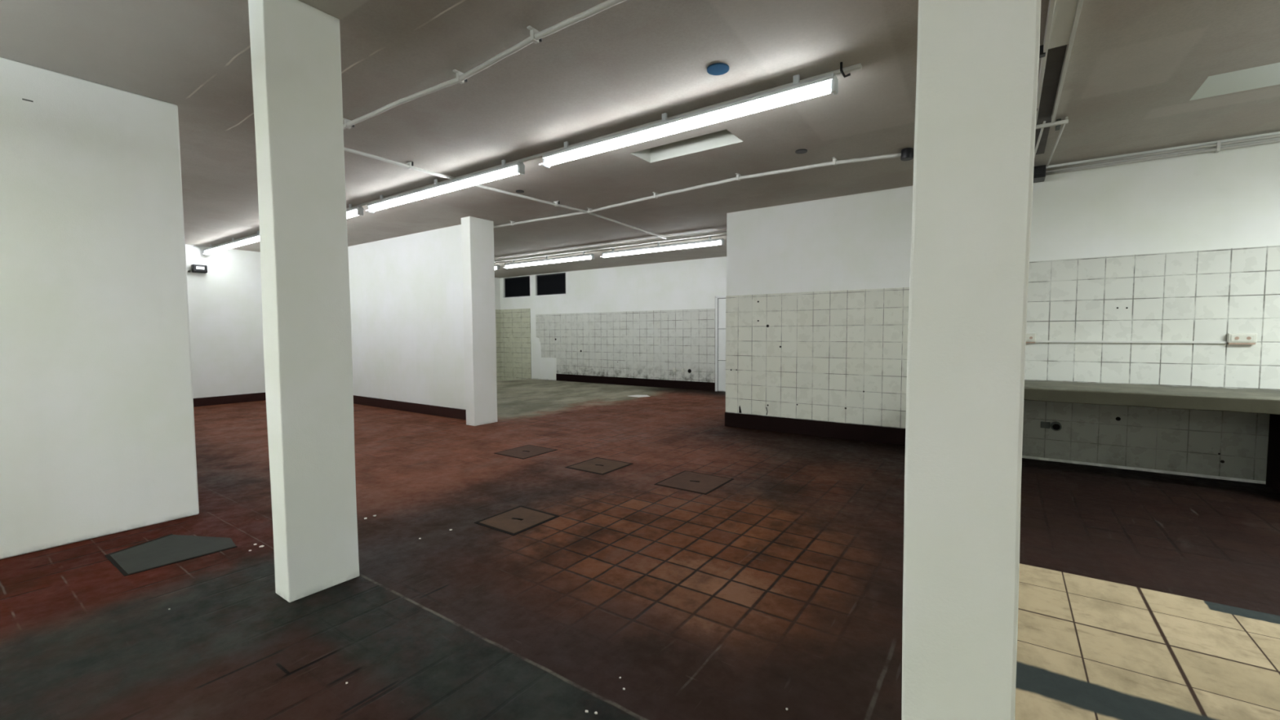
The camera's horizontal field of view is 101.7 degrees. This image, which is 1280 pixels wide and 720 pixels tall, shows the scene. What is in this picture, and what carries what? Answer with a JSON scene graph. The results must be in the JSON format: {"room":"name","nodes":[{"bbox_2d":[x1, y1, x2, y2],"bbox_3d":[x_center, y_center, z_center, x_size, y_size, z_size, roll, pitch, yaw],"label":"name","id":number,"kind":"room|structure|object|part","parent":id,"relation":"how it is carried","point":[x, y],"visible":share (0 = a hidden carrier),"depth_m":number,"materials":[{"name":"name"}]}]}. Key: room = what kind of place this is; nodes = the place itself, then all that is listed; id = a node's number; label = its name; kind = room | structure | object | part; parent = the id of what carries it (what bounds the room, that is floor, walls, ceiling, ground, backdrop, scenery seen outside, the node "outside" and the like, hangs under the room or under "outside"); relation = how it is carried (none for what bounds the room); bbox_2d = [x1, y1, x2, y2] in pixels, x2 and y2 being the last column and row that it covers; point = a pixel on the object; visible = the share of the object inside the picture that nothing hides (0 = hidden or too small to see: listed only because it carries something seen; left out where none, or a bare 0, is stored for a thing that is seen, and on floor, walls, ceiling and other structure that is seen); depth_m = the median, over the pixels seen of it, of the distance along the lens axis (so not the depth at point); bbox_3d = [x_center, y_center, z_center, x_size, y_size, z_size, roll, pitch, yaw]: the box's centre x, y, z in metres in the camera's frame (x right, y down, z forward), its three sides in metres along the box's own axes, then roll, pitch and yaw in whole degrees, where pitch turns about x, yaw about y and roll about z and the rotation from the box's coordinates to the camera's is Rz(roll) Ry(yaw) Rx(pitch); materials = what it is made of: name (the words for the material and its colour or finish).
{"room":"empty commercial kitchen","nodes":[
{"label":"empty commercial kitchen","id":0,"kind":"room"},
{"bbox_2d":[0,57,199,559],"bbox_3d":[-8.457,-0.305,3.640,7.852,3.110,6.300,2,4,35],"label":"wall","id":1,"kind":"structure","parent":0,"point":[97,431],"depth_m":3.54,"materials":[{"name":"white paint"}]},
{"bbox_2d":[185,244,265,398],"bbox_3d":[-8.729,-0.650,10.054,0.250,3.110,3.920,2,4,35],"label":"wall","id":2,"kind":"structure","parent":0,"point":[224,302],"depth_m":10.45,"materials":[{"name":"white paint"}]},
{"bbox_2d":[187,264,207,273],"bbox_3d":[-8.504,-1.754,10.020,0.112,0.155,0.284,2,4,35],"label":"lamp","id":3,"kind":"object","parent":2,"relation":"attached to","point":[194,268],"visible":1,"depth_m":9.99,"materials":[{"name":"black plastic"}]},
{"bbox_2d":[193,392,266,407],"bbox_3d":[-8.616,0.824,10.049,0.020,0.165,3.900,2,4,35],"label":"baseboard","id":4,"kind":"structure","parent":2,"relation":"attached to","point":[200,402],"depth_m":10.50,"materials":[{"name":"red tile"}]},
{"bbox_2d":[347,224,466,420],"bbox_3d":[-4.962,-0.663,9.892,6.110,3.110,0.170,2,4,35],"label":"wall","id":5,"kind":"structure","parent":0,"point":[406,304],"depth_m":9.17,"materials":[{"name":"white paint"}]},
{"bbox_2d":[494,277,502,381],"bbox_3d":[-6.067,-0.690,14.207,0.160,3.510,5.630,2,4,35],"label":"wall","id":6,"kind":"structure","parent":0,"point":[497,293],"depth_m":16.37,"materials":[{"name":"white paint"}]},
{"bbox_3d":[-5.938,-0.249,14.283,0.011,2.420,5.400,2,4,35],"label":"tile panel","id":7,"kind":"part","parent":6,"relation":"part of","materials":[{"name":"beige tile"}]},
{"bbox_2d":[499,256,726,391],"bbox_3d":[-0.379,-0.698,13.757,10.000,3.510,0.250,2,4,35],"label":"wall","id":8,"kind":"structure","parent":0,"point":[656,321],"depth_m":13.73,"materials":[{"name":"white tile"}]},
{"bbox_3d":[-3.845,-0.360,16.104,1.350,2.420,0.013,2,4,35],"label":"tile panel","id":9,"kind":"part","parent":8,"relation":"part of","materials":[{"name":"beige tile"}]},
{"bbox_2d":[502,275,530,298],"bbox_3d":[-3.762,-2.227,15.997,1.230,0.630,0.115,2,4,35],"label":"window","id":10,"kind":"structure","parent":8,"relation":"in","point":[519,286],"depth_m":16.04,"materials":[{"name":"black glass"}]},
{"bbox_3d":[-3.772,-1.924,15.997,1.230,0.025,0.075,2,4,35],"label":"sill","id":11,"kind":"part","parent":10,"relation":"part of","materials":[{"name":"white paint"}]},
{"bbox_2d":[534,272,566,296],"bbox_3d":[-2.582,-2.189,15.173,1.250,0.630,0.115,2,4,35],"label":"window","id":12,"kind":"structure","parent":8,"relation":"in","point":[554,284],"depth_m":15.21,"materials":[{"name":"black glass"}]},
{"bbox_3d":[-2.591,-1.886,15.173,1.250,0.025,0.075,2,4,35],"label":"sill","id":13,"kind":"part","parent":12,"relation":"part of","materials":[{"name":"white paint"}]},
{"bbox_3d":[-0.662,-0.312,13.877,5.940,1.930,0.012,2,4,35],"label":"tile panel","id":14,"kind":"part","parent":8,"relation":"part of","materials":[{"name":"white tile"}]},
{"bbox_2d":[555,373,715,391],"bbox_3d":[-0.329,0.563,13.677,5.120,0.200,0.025,2,4,35],"label":"baseboard","id":15,"kind":"structure","parent":8,"relation":"attached to","point":[708,386],"depth_m":13.44,"materials":[{"name":"brown tile"}]},
{"bbox_2d":[715,295,726,391],"bbox_3d":[2.380,-0.357,11.713,1.520,2.220,0.070,2,4,35],"label":"door","id":16,"kind":"structure","parent":8,"relation":"in","point":[720,300],"depth_m":12.06,"materials":[{"name":"white paint"}]},
{"bbox_2d":[0,378,1279,719],"bbox_3d":[-1.552,1.255,4.825,18.600,0.210,16.600,2,4,35],"label":"floor","id":17,"kind":"structure","parent":0,"point":[1144,595],"depth_m":2.84,"materials":[{"name":"tile"}]},
{"bbox_2d":[104,533,237,576],"bbox_3d":[-3.061,1.232,3.412,0.653,0.004,0.558,2,4,35],"label":"plate","id":18,"kind":"object","parent":17,"relation":"on","point":[171,548],"visible":1,"depth_m":3.35,"materials":[{"name":"grey metal"}]},
{"bbox_2d":[248,0,359,602],"bbox_3d":[-1.803,-0.298,2.828,0.188,3.110,0.368,2,4,35],"label":"column","id":19,"kind":"structure","parent":17,"relation":"on","point":[295,55],"depth_m":2.74,"materials":[{"name":"paint"}]},
{"bbox_2d":[461,216,497,426],"bbox_3d":[-2.451,-0.573,7.975,0.213,3.110,0.443,2,4,35],"label":"column","id":20,"kind":"structure","parent":17,"relation":"on","point":[477,233],"depth_m":7.86,"materials":[{"name":"paint"}]},
{"bbox_2d":[474,505,559,535],"bbox_3d":[-0.917,1.192,3.904,0.428,0.007,0.455,2,4,35],"label":"manhole cover","id":21,"kind":"object","parent":17,"relation":"on","point":[519,519],"visible":1,"depth_m":3.88,"materials":[{"name":"metal"}]},
{"bbox_2d":[493,444,556,458],"bbox_3d":[-1.338,1.074,6.128,0.500,0.007,0.545,2,4,35],"label":"manhole cover","id":22,"kind":"object","parent":17,"relation":"on","point":[526,451],"visible":1,"depth_m":6.10,"materials":[{"name":"brown metal"}]},
{"bbox_2d":[564,457,632,475],"bbox_3d":[-0.424,1.105,5.469,0.505,0.007,0.520,2,4,35],"label":"manhole cover","id":23,"kind":"object","parent":17,"relation":"on","point":[597,465],"visible":1,"depth_m":5.45,"materials":[{"name":"metal"}]},
{"bbox_2d":[629,395,650,397],"bbox_3d":[0.011,0.785,11.357,0.415,0.004,0.395,-3,4,-41],"label":"paper scrap","id":24,"kind":"object","parent":17,"relation":"on","point":[637,396],"visible":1,"depth_m":11.29,"materials":[{"name":"white paper"}]},
{"bbox_2d":[654,470,733,494],"bbox_3d":[0.511,1.132,4.862,0.535,0.007,0.565,2,4,35],"label":"manhole cover","id":25,"kind":"object","parent":17,"relation":"on","point":[702,483],"visible":1,"depth_m":4.83,"materials":[{"name":"brown metal"}]},
{"bbox_2d":[901,0,1040,719],"bbox_3d":[0.693,-0.218,1.085,0.188,3.110,0.368,2,4,35],"label":"column","id":26,"kind":"structure","parent":17,"relation":"on","point":[978,60],"depth_m":0.94,"materials":[{"name":"paint"}]},
{"bbox_2d":[1023,380,1279,493],"bbox_3d":[5.644,0.720,4.074,5.330,0.858,0.912,2,4,35],"label":"countertop","id":27,"kind":"structure","parent":17,"relation":"on","point":[1256,401],"depth_m":4.52,"materials":[{"name":"concrete"}]},
{"bbox_2d":[0,0,1279,278],"bbox_3d":[-1.571,-2.105,4.643,18.600,0.300,16.600,2,4,35],"label":"ceiling","id":28,"kind":"structure","parent":0,"point":[1141,75],"depth_m":3.75,"materials":[{"name":"paint"}]},
{"bbox_2d":[203,230,259,255],"bbox_3d":[-7.274,-2.085,9.307,2.814,0.180,0.100,2,4,35],"label":"tube light","id":29,"kind":"object","parent":28,"relation":"attached to","point":[254,238],"visible":0.75,"depth_m":9.24,"materials":[{"name":"plastic"}]},
{"bbox_2d":[346,204,364,218],"bbox_3d":[-4.815,-2.006,7.591,2.914,0.180,0.100,2,4,35],"label":"tube light","id":30,"kind":"object","parent":28,"relation":"attached to","point":[351,211],"visible":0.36,"depth_m":6.80,"materials":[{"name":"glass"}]},
{"bbox_2d":[365,159,524,213],"bbox_3d":[-2.294,-1.925,5.832,2.824,0.180,0.100,2,4,35],"label":"tube light","id":31,"kind":"object","parent":28,"relation":"attached to","point":[504,171],"visible":1,"depth_m":5.62,"materials":[{"name":"plastic"}]},
{"bbox_2d":[342,0,626,128],"bbox_3d":[1.233,-1.778,1.711,9.830,0.064,0.156,2,4,35],"label":"conduit pipe","id":32,"kind":"object","parent":28,"relation":"attached to","point":[535,36],"visible":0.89,"depth_m":3.16,"materials":[{"name":"white plastic"}]},
{"bbox_2d":[494,264,499,269],"bbox_3d":[-4.615,-2.326,13.481,2.884,0.180,0.100,2,4,35],"label":"tube light","id":33,"kind":"object","parent":28,"relation":"attached to","point":[496,266],"visible":0.22,"depth_m":12.66,"materials":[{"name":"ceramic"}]},
{"bbox_2d":[343,146,666,239],"bbox_3d":[-1.109,-2.045,6.864,0.222,0.064,5.847,2,4,34],"label":"conduit pipe","id":34,"kind":"object","parent":28,"relation":"attached to","point":[409,165],"visible":0.91,"depth_m":6.02,"materials":[{"name":"white plastic"}]},
{"bbox_2d":[515,190,524,193],"bbox_3d":[-1.455,-2.041,6.318,0.100,0.010,0.100,2,4,35],"label":"cable hole","id":35,"kind":"object","parent":28,"relation":"attached to","point":[517,191],"visible":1,"depth_m":6.29,"materials":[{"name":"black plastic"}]},
{"bbox_2d":[212,63,862,246],"bbox_3d":[-3.455,-2.044,6.753,11.900,0.027,0.040,2,4,35],"label":"cable trunking","id":36,"kind":"object","parent":28,"relation":"attached to","point":[857,67],"visible":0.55,"depth_m":4.28,"materials":[{"name":"white plastic"}]},
{"bbox_2d":[504,251,594,268],"bbox_3d":[-2.115,-2.246,11.736,2.764,0.180,0.100,2,4,35],"label":"tube light","id":37,"kind":"object","parent":28,"relation":"attached to","point":[587,256],"visible":0.9,"depth_m":11.62,"materials":[{"name":"plastic"}]},
{"bbox_2d":[494,231,726,262],"bbox_3d":[-1.903,-2.303,11.377,9.540,0.027,0.060,2,4,35],"label":"cable trunking","id":38,"kind":"object","parent":28,"relation":"attached to","point":[724,233],"visible":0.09,"depth_m":10.30,"materials":[{"name":"white plastic"}]},
{"bbox_2d":[494,229,726,260],"bbox_3d":[-2.075,-2.264,11.133,9.541,0.028,0.028,2,4,35],"label":"conduit pipe","id":39,"kind":"object","parent":28,"relation":"attached to","point":[723,230],"visible":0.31,"depth_m":9.93,"materials":[{"name":"white plastic"}]},
{"bbox_2d":[600,235,724,257],"bbox_3d":[0.340,-2.167,10.023,2.774,0.180,0.100,2,4,35],"label":"tube light","id":40,"kind":"object","parent":28,"relation":"attached to","point":[710,242],"visible":0.95,"depth_m":9.89,"materials":[{"name":"plastic"}]},
{"bbox_2d":[538,73,838,168],"bbox_3d":[0.177,-1.846,4.107,2.654,0.180,0.100,2,4,35],"label":"tube light","id":41,"kind":"object","parent":28,"relation":"attached to","point":[797,91],"visible":1,"depth_m":3.86,"materials":[{"name":"plastic"}]},
{"bbox_2d":[493,147,913,227],"bbox_3d":[-0.003,-2.021,6.585,6.156,0.094,0.342,2,4,35],"label":"conduit pipe","id":42,"kind":"object","parent":28,"relation":"attached to","point":[906,154],"visible":0.98,"depth_m":5.65,"materials":[{"name":"white plastic"}]},
{"bbox_2d":[706,62,728,75],"bbox_3d":[0.508,-1.894,3.396,0.144,0.010,0.144,2,4,35],"label":"plate","id":43,"kind":"object","parent":28,"relation":"attached to","point":[717,68],"visible":1,"depth_m":3.38,"materials":[{"name":"blue plastic"}]},
{"bbox_2d":[795,148,807,154],"bbox_3d":[1.535,-1.985,4.960,0.110,0.010,0.110,2,4,35],"label":"cable hole","id":44,"kind":"object","parent":28,"relation":"attached to","point":[802,150],"visible":1,"depth_m":4.95,"materials":[{"name":"black plastic"}]},
{"bbox_2d":[840,62,850,77],"bbox_3d":[1.310,-1.851,3.326,0.064,0.096,0.018,0,3,14],"label":"ceiling hook","id":45,"kind":"object","parent":28,"relation":"attached to","point":[841,63],"visible":1,"depth_m":3.32,"materials":[{"name":"black plastic"}]},
{"bbox_2d":[1034,0,1083,166],"bbox_3d":[2.554,-1.849,3.152,0.254,0.093,5.260,2,4,35],"label":"cable tray","id":46,"kind":"object","parent":28,"relation":"attached to","point":[1063,15],"visible":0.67,"depth_m":3.27,"materials":[{"name":"white plastic"}]},
{"bbox_3d":[2.075,-1.826,2.620,0.020,0.076,3.840,2,4,35],"label":"rail","id":47,"kind":"part","parent":46,"relation":"part of","materials":[{"name":"white plastic"}]},
{"bbox_3d":[2.169,-1.823,2.555,0.020,0.076,3.840,2,4,35],"label":"rail","id":48,"kind":"part","parent":46,"relation":"part of","materials":[{"name":"white plastic"}]},
{"bbox_2d":[725,131,1279,484],"bbox_3d":[4.763,-0.468,5.275,8.452,3.110,0.167,2,4,35],"label":"wall","id":49,"kind":"structure","parent":0,"point":[1186,247],"depth_m":5.33,"materials":[{"name":"white paint"}]},
{"bbox_2d":[724,412,905,445],"bbox_3d":[2.448,0.913,6.878,2.908,0.205,0.025,2,4,35],"label":"baseboard","id":50,"kind":"structure","parent":49,"relation":"attached to","point":[888,435],"depth_m":6.91,"materials":[{"name":"brown tile"}]},
{"bbox_3d":[2.450,-0.043,6.831,2.902,1.710,0.012,2,4,35],"label":"tile panel","id":51,"kind":"part","parent":49,"relation":"part of","materials":[{"name":"white tile"}]},
{"bbox_2d":[1026,333,1035,342],"bbox_3d":[4.155,-0.232,5.588,0.145,0.100,0.052,2,4,35],"label":"wall socket","id":52,"kind":"object","parent":49,"relation":"attached to","point":[1030,338],"visible":0.54,"depth_m":5.55,"materials":[{"name":"white plastic"}]},
{"bbox_3d":[4.143,-0.237,5.571,0.116,0.060,0.005,2,4,35],"label":"plate","id":53,"kind":"part","parent":52,"relation":"part of","materials":[{"name":"white plastic"}]},
{"bbox_2d":[1033,164,1045,182],"bbox_3d":[4.130,-1.926,5.401,0.110,0.120,0.226,2,4,35],"label":"junction box","id":54,"kind":"object","parent":49,"relation":"attached to","point":[1039,171],"visible":0.78,"depth_m":5.32,"materials":[{"name":"black plastic"}]},
{"bbox_3d":[4.068,-1.926,5.311,0.060,0.050,0.008,2,4,35],"label":"plate","id":55,"kind":"part","parent":54,"relation":"part of","materials":[{"name":"black plastic"}]},
{"bbox_2d":[1040,421,1062,431],"bbox_3d":[4.345,0.696,5.510,0.175,0.095,0.059,2,4,35],"label":"pipe","id":56,"kind":"object","parent":49,"relation":"attached to","point":[1056,426],"visible":1,"depth_m":5.49,"materials":[{"name":"grey metal"}]},
{"bbox_2d":[1035,340,1226,343],"bbox_3d":[4.792,-0.179,5.162,1.390,0.022,0.024,2,4,35],"label":"cable trunking","id":57,"kind":"object","parent":49,"relation":"attached to","point":[1037,341],"visible":1,"depth_m":5.14,"materials":[{"name":"white plastic"}]},
{"bbox_3d":[5.873,0.049,4.441,5.450,2.095,0.012,2,4,35],"label":"tile panel","id":58,"kind":"part","parent":49,"relation":"part of","materials":[{"name":"white tile"}]},
{"bbox_2d":[1045,133,1279,175],"bbox_3d":[6.109,-1.903,4.121,4.600,0.086,0.067,2,4,35],"label":"conduit pipe","id":59,"kind":"object","parent":49,"relation":"attached to","point":[1217,145],"visible":0.86,"depth_m":4.89,"materials":[{"name":"white plastic"}]},
{"bbox_2d":[1226,333,1257,344],"bbox_3d":[5.428,-0.191,4.700,0.180,0.100,0.052,2,4,35],"label":"wall socket","id":60,"kind":"object","parent":49,"relation":"attached to","point":[1232,338],"visible":1,"depth_m":4.69,"materials":[{"name":"white plastic"}]},
{"bbox_3d":[5.416,-0.196,4.683,0.144,0.060,0.005,2,4,35],"label":"plate","id":61,"kind":"part","parent":60,"relation":"part of","materials":[{"name":"white plastic"}]}
]}

